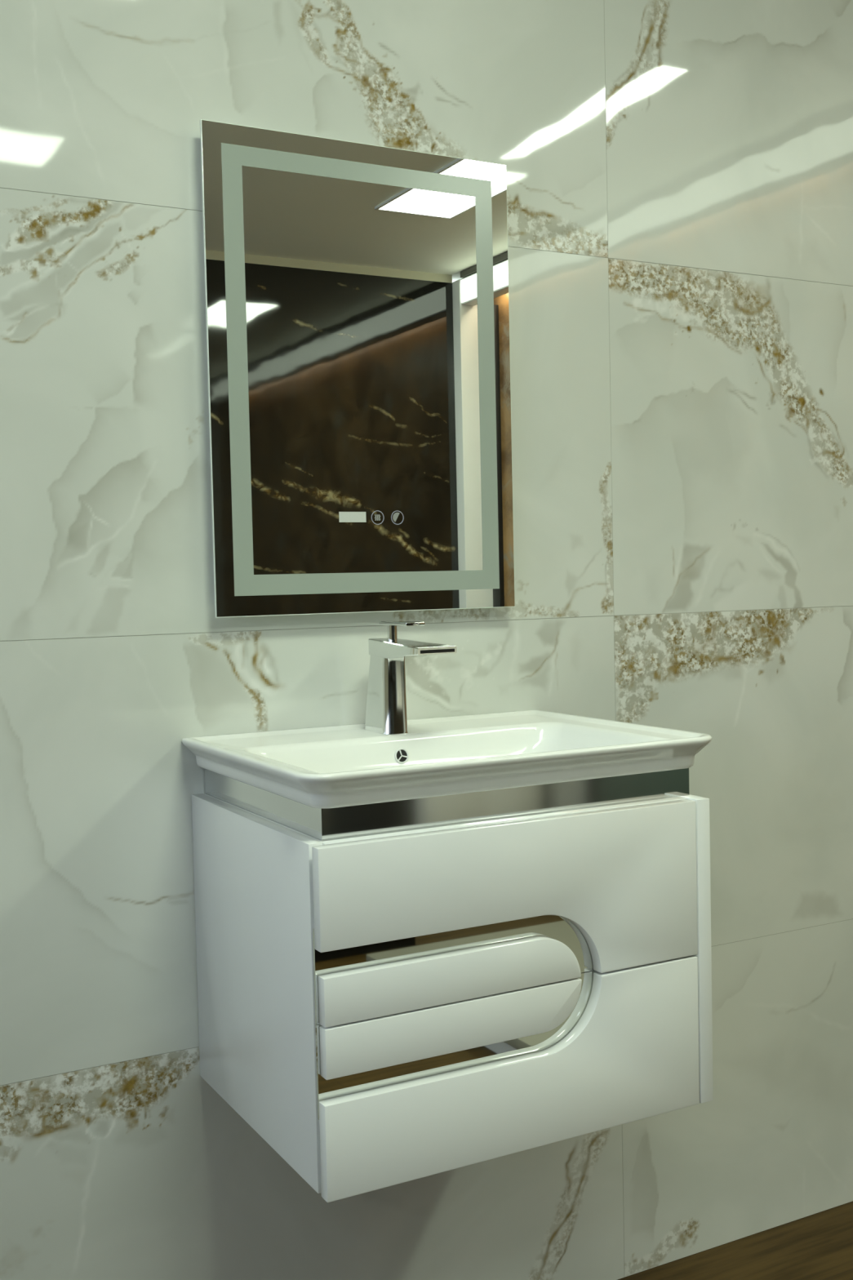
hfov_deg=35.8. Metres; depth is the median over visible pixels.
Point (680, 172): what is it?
wall
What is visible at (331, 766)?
basin
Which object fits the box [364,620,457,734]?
mixer tap
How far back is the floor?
2.35 m
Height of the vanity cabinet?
0.450 m
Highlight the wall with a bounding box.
[0,0,852,1279]
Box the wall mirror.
[200,119,515,617]
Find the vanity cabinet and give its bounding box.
[191,768,713,1202]
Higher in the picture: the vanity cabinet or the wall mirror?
the wall mirror
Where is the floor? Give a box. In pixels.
[617,1200,852,1279]
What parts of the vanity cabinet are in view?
panel, panel, grip panel, grip panel, drawer, drawer, panel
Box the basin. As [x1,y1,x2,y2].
[182,710,711,808]

